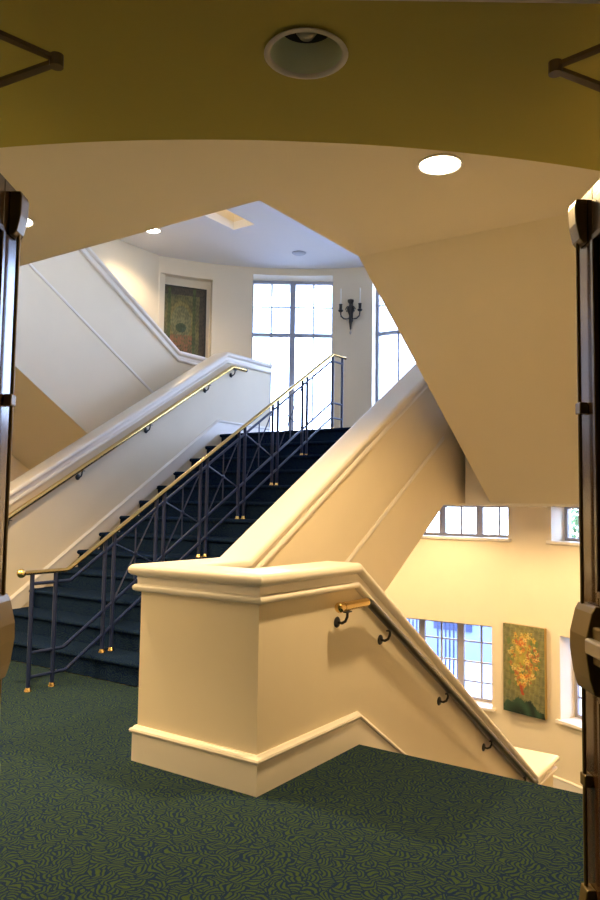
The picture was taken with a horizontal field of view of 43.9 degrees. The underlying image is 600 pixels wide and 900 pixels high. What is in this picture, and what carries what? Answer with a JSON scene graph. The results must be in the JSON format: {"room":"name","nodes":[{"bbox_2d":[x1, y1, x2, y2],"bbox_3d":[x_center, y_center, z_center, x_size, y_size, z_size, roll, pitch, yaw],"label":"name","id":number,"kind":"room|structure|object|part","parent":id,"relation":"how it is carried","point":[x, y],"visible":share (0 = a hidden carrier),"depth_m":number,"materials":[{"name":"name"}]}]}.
{"room":"staircase landing","nodes":[
{"label":"staircase landing","id":0,"kind":"room"},
{"bbox_2d":[10,239,164,481],"bbox_3d":[-6.078,0.323,6.860,0.250,7.972,13.023,-2,-5,34],"label":"wall","id":1,"kind":"structure","parent":0,"point":[136,268],"depth_m":11.87,"materials":[{"name":"paint"}]},
{"bbox_2d":[15,247,206,436],"bbox_3d":[-2.260,-1.409,9.173,0.280,4.049,4.700,-2,-5,34],"label":"wall","id":2,"kind":"structure","parent":0,"point":[86,348],"depth_m":8.67,"materials":[{"name":"paint"}]},
{"bbox_3d":[-2.562,-1.567,8.574,0.016,1.724,2.750,-2,-5,34],"label":"panel moulding","id":3,"kind":"part","parent":2,"relation":"part of","materials":[{"name":"white paint"}]},
{"bbox_2d":[5,352,272,608],"bbox_3d":[-2.408,1.524,8.475,0.930,5.918,5.655,-2,-5,34],"label":"wall","id":4,"kind":"structure","parent":0,"point":[48,534],"depth_m":8.40,"materials":[{"name":"paint"}]},
{"bbox_2d":[8,365,247,525],"bbox_3d":[-1.996,-0.055,8.345,0.098,2.426,4.380,-2,-5,34],"label":"handrail","id":5,"kind":"object","parent":4,"relation":"attached to","point":[81,468],"visible":0.82,"depth_m":8.22,"materials":[{"name":"gold metal"}]},
{"bbox_2d":[119,200,363,298],"bbox_3d":[-0.315,-3.562,8.081,8.520,0.120,10.600,-2,-5,34],"label":"ceiling","id":6,"kind":"structure","parent":0,"point":[265,237],"depth_m":11.71,"materials":[{"name":"white paint"}]},
{"bbox_2d":[146,229,160,233],"bbox_3d":[-2.211,-3.296,11.181,0.237,0.011,0.237,-2,-5,34],"label":"recessed light","id":7,"kind":"object","parent":6,"relation":"in","point":[155,231],"visible":0.62,"depth_m":11.21,"materials":[{"name":"white paint"}]},
{"bbox_2d":[215,210,242,221],"bbox_3d":[-1.020,-3.794,10.741,0.461,0.709,0.770,-2,-5,34],"label":"ceiling light","id":8,"kind":"object","parent":6,"relation":"in","point":[227,214],"depth_m":11.04,"materials":[{"name":"beige paint"}]},
{"bbox_2d":[292,251,305,255],"bbox_3d":[-0.017,-3.197,12.095,0.232,0.012,0.232,-2,-5,34],"label":"ceiling speaker","id":9,"kind":"object","parent":6,"relation":"attached to","point":[297,253],"visible":1,"depth_m":12.08,"materials":[{"name":"grey"}]},
{"bbox_2d":[293,252,304,254],"bbox_3d":[-0.017,-3.193,12.095,0.190,0.004,0.190,-2,-5,34],"label":"grille","id":10,"kind":"object","parent":9,"relation":"attached to","point":[294,253],"depth_m":12.09,"materials":[{"name":"grey metal"}]},
{"bbox_2d":[0,661,583,899],"bbox_3d":[-2.720,1.633,1.604,11.140,0.300,8.340,-2,-5,34],"label":"floor","id":11,"kind":"structure","parent":0,"point":[81,819],"depth_m":3.27,"materials":[{"name":"carpet"}]},
{"bbox_2d":[11,427,458,687],"bbox_3d":[-0.648,0.919,7.402,3.330,2.594,3.477,-2,-5,34],"label":"staircase","id":12,"kind":"structure","parent":11,"relation":"on","point":[79,600],"depth_m":7.42,"materials":[{"name":"carpet"}]},
{"bbox_2d":[16,353,346,692],"bbox_3d":[-0.750,0.297,7.382,0.068,3.267,4.611,-2,-5,34],"label":"stair railing","id":13,"kind":"object","parent":12,"relation":"on","point":[21,573],"visible":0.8,"depth_m":6.83,"materials":[{"name":"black metal"}]},
{"bbox_3d":[-2.043,0.905,5.456,0.068,0.068,0.066,-2,-5,34],"label":"knob","id":14,"kind":"part","parent":13,"relation":"part of","materials":[{"name":"gold metal"}]},
{"bbox_3d":[-1.996,1.350,5.502,0.031,0.856,0.033,-2,-5,34],"label":"post","id":15,"kind":"part","parent":13,"relation":"part of","materials":[{"name":"black metal"}]},
{"bbox_3d":[-1.877,1.365,5.675,0.031,0.856,0.033,-2,-5,34],"label":"post","id":16,"kind":"part","parent":13,"relation":"part of","materials":[{"name":"black metal"}]},
{"bbox_3d":[-1.605,1.195,6.083,0.031,0.906,0.033,-2,-5,34],"label":"post","id":17,"kind":"part","parent":13,"relation":"part of","materials":[{"name":"black metal"}]},
{"bbox_3d":[-1.551,1.173,6.163,0.031,0.964,0.033,-2,-5,34],"label":"post","id":18,"kind":"part","parent":13,"relation":"part of","materials":[{"name":"black metal"}]},
{"bbox_3d":[-1.279,0.882,6.577,0.031,0.900,0.033,-2,-5,34],"label":"post","id":19,"kind":"part","parent":13,"relation":"part of","materials":[{"name":"black metal"}]},
{"bbox_3d":[-1.225,0.859,6.657,0.031,0.959,0.033,-2,-5,34],"label":"post","id":20,"kind":"part","parent":13,"relation":"part of","materials":[{"name":"black metal"}]},
{"bbox_3d":[-0.730,-0.125,7.434,0.046,2.416,4.560,-2,-5,34],"label":"rail","id":21,"kind":"part","parent":13,"relation":"part of","materials":[{"name":"gold metal"}]},
{"bbox_3d":[-0.734,0.469,7.398,0.026,2.397,4.423,-2,-5,34],"label":"rail","id":22,"kind":"part","parent":13,"relation":"part of","materials":[{"name":"metal"}]},
{"bbox_3d":[-0.726,-0.041,7.435,0.026,2.406,4.423,-2,-5,34],"label":"rail","id":23,"kind":"part","parent":13,"relation":"part of","materials":[{"name":"gold metal"}]},
{"bbox_3d":[-0.953,0.569,7.071,0.031,0.895,0.033,-2,-5,34],"label":"post","id":24,"kind":"part","parent":13,"relation":"part of","materials":[{"name":"black metal"}]},
{"bbox_3d":[-0.899,0.546,7.152,0.031,0.953,0.033,-2,-5,34],"label":"post","id":25,"kind":"part","parent":13,"relation":"part of","materials":[{"name":"black metal"}]},
{"bbox_3d":[-0.627,0.255,7.565,0.031,0.889,0.033,-2,-5,34],"label":"post","id":26,"kind":"part","parent":13,"relation":"part of","materials":[{"name":"black metal"}]},
{"bbox_3d":[-0.573,0.233,7.646,0.031,0.948,0.033,-2,-5,34],"label":"post","id":27,"kind":"part","parent":13,"relation":"part of","materials":[{"name":"black metal"}]},
{"bbox_3d":[-0.301,-0.058,8.059,0.031,0.884,0.033,-2,-5,34],"label":"post","id":28,"kind":"part","parent":13,"relation":"part of","materials":[{"name":"black metal"}]},
{"bbox_3d":[-0.247,-0.081,8.140,0.031,0.942,0.033,-2,-5,34],"label":"post","id":29,"kind":"part","parent":13,"relation":"part of","materials":[{"name":"black metal"}]},
{"bbox_3d":[0.025,-0.371,8.554,0.031,0.878,0.033,-2,-5,34],"label":"post","id":30,"kind":"part","parent":13,"relation":"part of","materials":[{"name":"black metal"}]},
{"bbox_3d":[0.079,-0.394,8.634,0.031,0.937,0.033,-2,-5,34],"label":"post","id":31,"kind":"part","parent":13,"relation":"part of","materials":[{"name":"black metal"}]},
{"bbox_3d":[0.400,-0.704,9.120,0.031,0.924,0.033,-2,-5,34],"label":"post","id":32,"kind":"part","parent":13,"relation":"part of","materials":[{"name":"black metal"}]},
{"bbox_3d":[0.524,-0.689,9.301,0.031,0.924,0.033,-2,-5,34],"label":"post","id":33,"kind":"part","parent":13,"relation":"part of","materials":[{"name":"black metal"}]},
{"bbox_2d":[0,0,599,170],"bbox_3d":[-0.579,-1.356,2.707,5.200,0.385,1.961,1,-4,0],"label":"ceiling","id":34,"kind":"structure","parent":0,"point":[462,77],"depth_m":2.36,"materials":[{"name":"yellow paint"}]},
{"bbox_2d":[264,27,347,78],"bbox_3d":[0.019,-1.227,2.232,0.253,0.096,0.253,-2,-5,34],"label":"ceiling light","id":35,"kind":"object","parent":34,"relation":"attached to","point":[303,52],"visible":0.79,"depth_m":2.31,"materials":[{"name":"beige paint"}]},
{"bbox_2d":[0,140,599,265],"bbox_3d":[-3.158,-1.914,2.479,9.640,0.610,8.600,-2,-5,34],"label":"ceiling","id":36,"kind":"structure","parent":0,"point":[81,195],"depth_m":4.10,"materials":[{"name":"beige paint"}]},
{"bbox_2d":[26,217,34,227],"bbox_3d":[-1.766,-1.425,4.626,0.226,0.011,0.226,-2,-5,34],"label":"recessed light","id":37,"kind":"object","parent":36,"relation":"in","point":[31,222],"visible":0.26,"depth_m":4.66,"materials":[{"name":"white paint"}]},
{"bbox_2d":[416,154,463,175],"bbox_3d":[0.713,-1.451,3.788,0.237,0.011,0.237,-2,-5,34],"label":"recessed light","id":38,"kind":"object","parent":36,"relation":"in","point":[437,164],"visible":1,"depth_m":3.78,"materials":[{"name":"white paint"}]},
{"bbox_2d":[128,364,559,796],"bbox_3d":[1.019,1.401,6.136,0.930,5.918,5.655,-2,-5,34],"label":"wall","id":39,"kind":"structure","parent":0,"point":[249,684],"depth_m":4.29,"materials":[{"name":"paint"}]},
{"bbox_3d":[1.019,1.821,6.114,0.886,4.911,5.633,-2,-5,34],"label":"baseboard","id":40,"kind":"part","parent":39,"relation":"part of","materials":[{"name":"white paint"}]},
{"bbox_3d":[0.399,0.807,5.671,0.016,2.123,3.440,-2,-5,34],"label":"panel moulding","id":41,"kind":"part","parent":39,"relation":"part of","materials":[{"name":"white paint"}]},
{"bbox_2d":[334,597,537,783],"bbox_3d":[1.181,1.974,5.526,0.102,2.018,3.572,-2,-5,34],"label":"handrail","id":42,"kind":"object","parent":39,"relation":"attached to","point":[345,607],"visible":0.91,"depth_m":4.99,"materials":[{"name":"gold metal"}]},
{"bbox_3d":[0.225,0.877,4.145,0.060,0.060,0.069,-2,-5,34],"label":"knob","id":43,"kind":"part","parent":42,"relation":"part of","materials":[{"name":"gold metal"}]},
{"bbox_2d":[157,256,582,786],"bbox_3d":[1.755,0.734,10.932,8.882,7.972,2.870,-2,-5,34],"label":"wall","id":44,"kind":"structure","parent":0,"point":[526,580],"depth_m":11.43,"materials":[{"name":"paint"}]},
{"bbox_2d":[164,284,206,356],"bbox_3d":[-2.001,-1.737,12.511,0.836,2.056,0.045,3,-5,-24],"label":"tapestry","id":45,"kind":"object","parent":44,"relation":"attached to","point":[184,307],"visible":0.46,"depth_m":12.57,"materials":[{"name":"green woven fabric"}]},
{"bbox_2d":[251,280,332,430],"bbox_3d":[-0.142,-1.569,12.923,1.498,2.880,0.463,1,-4,0],"label":"window","id":46,"kind":"structure","parent":44,"relation":"in","point":[291,335],"depth_m":13.13,"materials":[{"name":"white paint"}]},
{"bbox_2d":[338,288,361,334],"bbox_3d":[0.862,-2.362,12.684,0.418,0.798,0.148,0,-4,13],"label":"wall sconce","id":47,"kind":"object","parent":44,"relation":"attached to","point":[350,309],"visible":1,"depth_m":12.66,"materials":[{"name":"black metal"}]},
{"bbox_2d":[340,289,341,303],"bbox_3d":[0.698,-2.622,12.711,0.026,0.280,0.026,-2,-5,34],"label":"candle","id":48,"kind":"object","parent":47,"relation":"on","point":[340,289],"depth_m":12.70,"materials":[{"name":"white wax"}]},
{"bbox_3d":[0.863,-2.310,12.690,0.128,0.539,0.128,-2,-5,34],"label":"stem","id":49,"kind":"part","parent":47,"relation":"part of","materials":[{"name":"black metal"}]},
{"bbox_2d":[359,288,360,302],"bbox_3d":[1.020,-2.623,12.640,0.026,0.280,0.026,-2,-5,34],"label":"candle","id":50,"kind":"object","parent":47,"relation":"on","point":[359,288],"depth_m":12.63,"materials":[{"name":"white wax"}]},
{"bbox_2d":[376,290,399,401],"bbox_3d":[2.290,-1.593,12.123,2.514,2.880,0.460,-2,-5,32],"label":"window","id":51,"kind":"structure","parent":44,"relation":"in","point":[378,298],"depth_m":12.91,"materials":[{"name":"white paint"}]},
{"bbox_3d":[2.395,-1.595,12.289,2.514,2.850,0.070,-2,-5,32],"label":"frame","id":52,"kind":"part","parent":51,"relation":"part of","materials":[{"name":"white paint"}]},
{"bbox_2d":[406,618,495,711],"bbox_3d":[2.182,3.313,11.774,1.972,1.240,0.413,-2,-5,32],"label":"window","id":53,"kind":"structure","parent":44,"relation":"in","point":[485,704],"depth_m":11.70,"materials":[{"name":"grey paint"}]},
{"bbox_3d":[2.164,3.909,11.710,1.946,0.042,0.370,-2,-5,32],"label":"sill","id":54,"kind":"part","parent":53,"relation":"part of","materials":[{"name":"white paint"}]},
{"bbox_2d":[422,505,510,541],"bbox_3d":[2.230,1.136,11.914,2.467,0.555,0.421,-2,-5,32],"label":"window","id":55,"kind":"structure","parent":44,"relation":"in","point":[442,534],"depth_m":11.71,"materials":[{"name":"grey paint"}]},
{"bbox_3d":[2.218,1.390,11.879,2.404,0.042,0.379,-2,-5,32],"label":"sill","id":56,"kind":"part","parent":55,"relation":"part of","materials":[{"name":"white paint"}]},
{"bbox_2d":[503,622,546,719],"bbox_3d":[3.246,3.177,10.753,0.058,1.262,0.680,4,-6,-40],"label":"floral painting","id":57,"kind":"object","parent":44,"relation":"attached to","point":[524,647],"visible":1,"depth_m":10.71,"materials":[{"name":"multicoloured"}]},
{"bbox_2d":[546,507,578,545],"bbox_3d":[3.934,1.039,10.268,0.424,0.555,1.035,3,-5,-27],"label":"window","id":58,"kind":"structure","parent":44,"relation":"in","point":[567,510],"depth_m":10.69,"materials":[{"name":"grey paint"}]},
{"bbox_3d":[3.919,1.294,10.243,0.399,0.042,1.035,3,-5,-27],"label":"sill","id":59,"kind":"part","parent":58,"relation":"part of","materials":[{"name":"white paint"}]},
{"bbox_3d":[4.091,1.032,10.350,0.070,0.525,0.995,3,-5,-27],"label":"frame","id":60,"kind":"part","parent":58,"relation":"part of","materials":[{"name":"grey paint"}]},
{"bbox_2d":[553,775,582,793],"bbox_3d":[1.582,4.600,10.476,8.035,0.190,2.409,-2,-5,34],"label":"baseboard","id":61,"kind":"structure","parent":44,"relation":"attached to","point":[558,782],"depth_m":10.15,"materials":[{"name":"white paint"}]},
{"bbox_2d":[555,674,581,730],"bbox_3d":[3.953,3.170,10.019,0.423,1.180,0.989,3,-5,-26],"label":"window","id":62,"kind":"structure","parent":44,"relation":"in","point":[575,722],"depth_m":10.39,"materials":[{"name":"grey paint"}]},
{"bbox_3d":[3.933,3.736,9.971,0.397,0.042,0.989,3,-5,-26],"label":"sill","id":63,"kind":"part","parent":62,"relation":"part of","materials":[{"name":"white paint"}]},
{"bbox_3d":[4.111,3.163,10.098,0.070,1.150,0.945,3,-5,-26],"label":"frame","id":64,"kind":"part","parent":62,"relation":"part of","materials":[{"name":"grey paint"}]},
{"bbox_2d":[312,224,507,505],"bbox_3d":[1.472,-1.542,6.626,0.280,4.049,4.700,-2,-5,34],"label":"wall","id":65,"kind":"structure","parent":0,"point":[371,259],"depth_m":5.78,"materials":[{"name":"paint"}]},
{"bbox_2d":[440,658,491,698],"bbox_3d":[10.992,5.911,25.073,54.000,0.200,31.380,-2,-5,34],"label":"floor","id":66,"kind":"structure","parent":0,"point":[472,670],"depth_m":16.74,"materials":[{"name":"grey"}]},
{"bbox_2d":[408,619,457,677],"bbox_3d":[2.367,3.749,14.261,1.576,2.280,0.040,-2,-5,34],"label":"iron fence","id":67,"kind":"object","parent":66,"relation":"on","point":[408,619],"visible":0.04,"depth_m":13.97,"materials":[{"name":"blue paint"}]},
{"bbox_2d":[407,619,491,662],"bbox_3d":[7.316,3.951,18.903,23.400,2.700,4.350,-2,-5,34],"label":"building","id":68,"kind":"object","parent":66,"relation":"on","point":[472,632],"visible":0.06,"depth_m":18.51,"materials":[{"name":"blue"}]},
{"bbox_2d":[571,509,577,537],"bbox_3d":[8.891,3.429,22.081,2.636,4.266,2.614,-2,-5,34],"label":"tree","id":69,"kind":"object","parent":66,"relation":"on","point":[575,520],"visible":0.04,"depth_m":22.25,"materials":[{"name":"green plant"}]},
{"bbox_2d":[446,456,578,506],"bbox_3d":[1.191,0.299,10.128,8.070,0.882,3.998,-2,-5,34],"label":"ceiling","id":70,"kind":"structure","parent":0,"point":[475,495],"depth_m":7.33,"materials":[{"name":"beige paint"}]},
{"bbox_3d":[1.208,-0.145,10.177,8.070,0.012,3.958,-2,-5,34],"label":"floor","id":71,"kind":"structure","parent":0,"visible":0},
{"bbox_2d":[11,377,80,469],"bbox_3d":[-3.321,-0.641,9.229,1.690,2.496,2.900,-2,-5,34],"label":"staircase","id":72,"kind":"structure","parent":71,"relation":"on","point":[38,433],"depth_m":8.97,"materials":[{"name":"beige paint"}]},
{"bbox_2d":[380,214,578,503],"bbox_3d":[2.003,-0.823,5.716,1.690,2.496,2.700,-2,-5,34],"label":"staircase","id":73,"kind":"structure","parent":71,"relation":"on","point":[494,309],"depth_m":5.42,"materials":[{"name":"beige paint"}]},
{"bbox_3d":[-3.798,-0.092,1.544,9.671,3.300,6.690,-2,-5,34],"label":"wall","id":74,"kind":"structure","parent":0,"visible":0},
{"bbox_2d":[0,30,63,706],"bbox_3d":[-0.833,0.278,2.077,0.474,2.503,1.016,1,-4,0],"label":"door","id":75,"kind":"structure","parent":74,"relation":"in","point":[14,206],"depth_m":2.55,"materials":[{"name":"brown wood"}]},
{"bbox_3d":[-1.017,1.120,2.479,0.013,0.780,0.013,0,-4,12],"label":"exit rod","id":76,"kind":"part","parent":75,"relation":"part of","materials":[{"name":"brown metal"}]},
{"bbox_3d":[-0.999,-0.131,2.571,0.013,1.250,0.013,0,-4,12],"label":"exit rod","id":77,"kind":"part","parent":75,"relation":"part of","materials":[{"name":"brown metal"}]},
{"bbox_3d":[-0.819,-0.965,1.837,0.422,0.060,0.259,-2,-5,34],"label":"closer arm","id":78,"kind":"part","parent":75,"relation":"part of","materials":[{"name":"brown metal"}]},
{"bbox_2d":[376,0,599,3],"bbox_3d":[-0.002,0.207,1.519,2.200,2.610,0.200,1,-4,0],"label":"trim","id":79,"kind":"structure","parent":74,"relation":"attached to","point":[518,1],"depth_m":1.70,"materials":[{"name":"paint"}]},
{"bbox_2d":[548,44,599,899],"bbox_3d":[0.809,0.301,2.075,0.449,2.503,1.013,1,-4,-1],"label":"door","id":80,"kind":"structure","parent":74,"relation":"in","point":[584,213],"depth_m":2.49,"materials":[{"name":"brown wood"}]},
{"bbox_3d":[0.818,-0.937,1.891,0.272,0.060,0.392,-2,-5,34],"label":"closer arm","id":81,"kind":"part","parent":80,"relation":"part of","materials":[{"name":"brown metal"}]},
{"bbox_3d":[0.967,-0.103,2.570,0.013,1.250,0.013,0,-4,12],"label":"exit rod","id":82,"kind":"part","parent":80,"relation":"part of","materials":[{"name":"brown metal"}]},
{"bbox_3d":[0.949,1.148,2.478,0.013,0.780,0.013,0,-4,12],"label":"exit rod","id":83,"kind":"part","parent":80,"relation":"part of","materials":[{"name":"brown metal"}]},
{"bbox_3d":[1.006,-0.150,2.132,0.029,1.200,0.710,1,-4,0],"label":"panel","id":84,"kind":"part","parent":80,"relation":"part of","materials":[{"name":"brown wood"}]}
]}

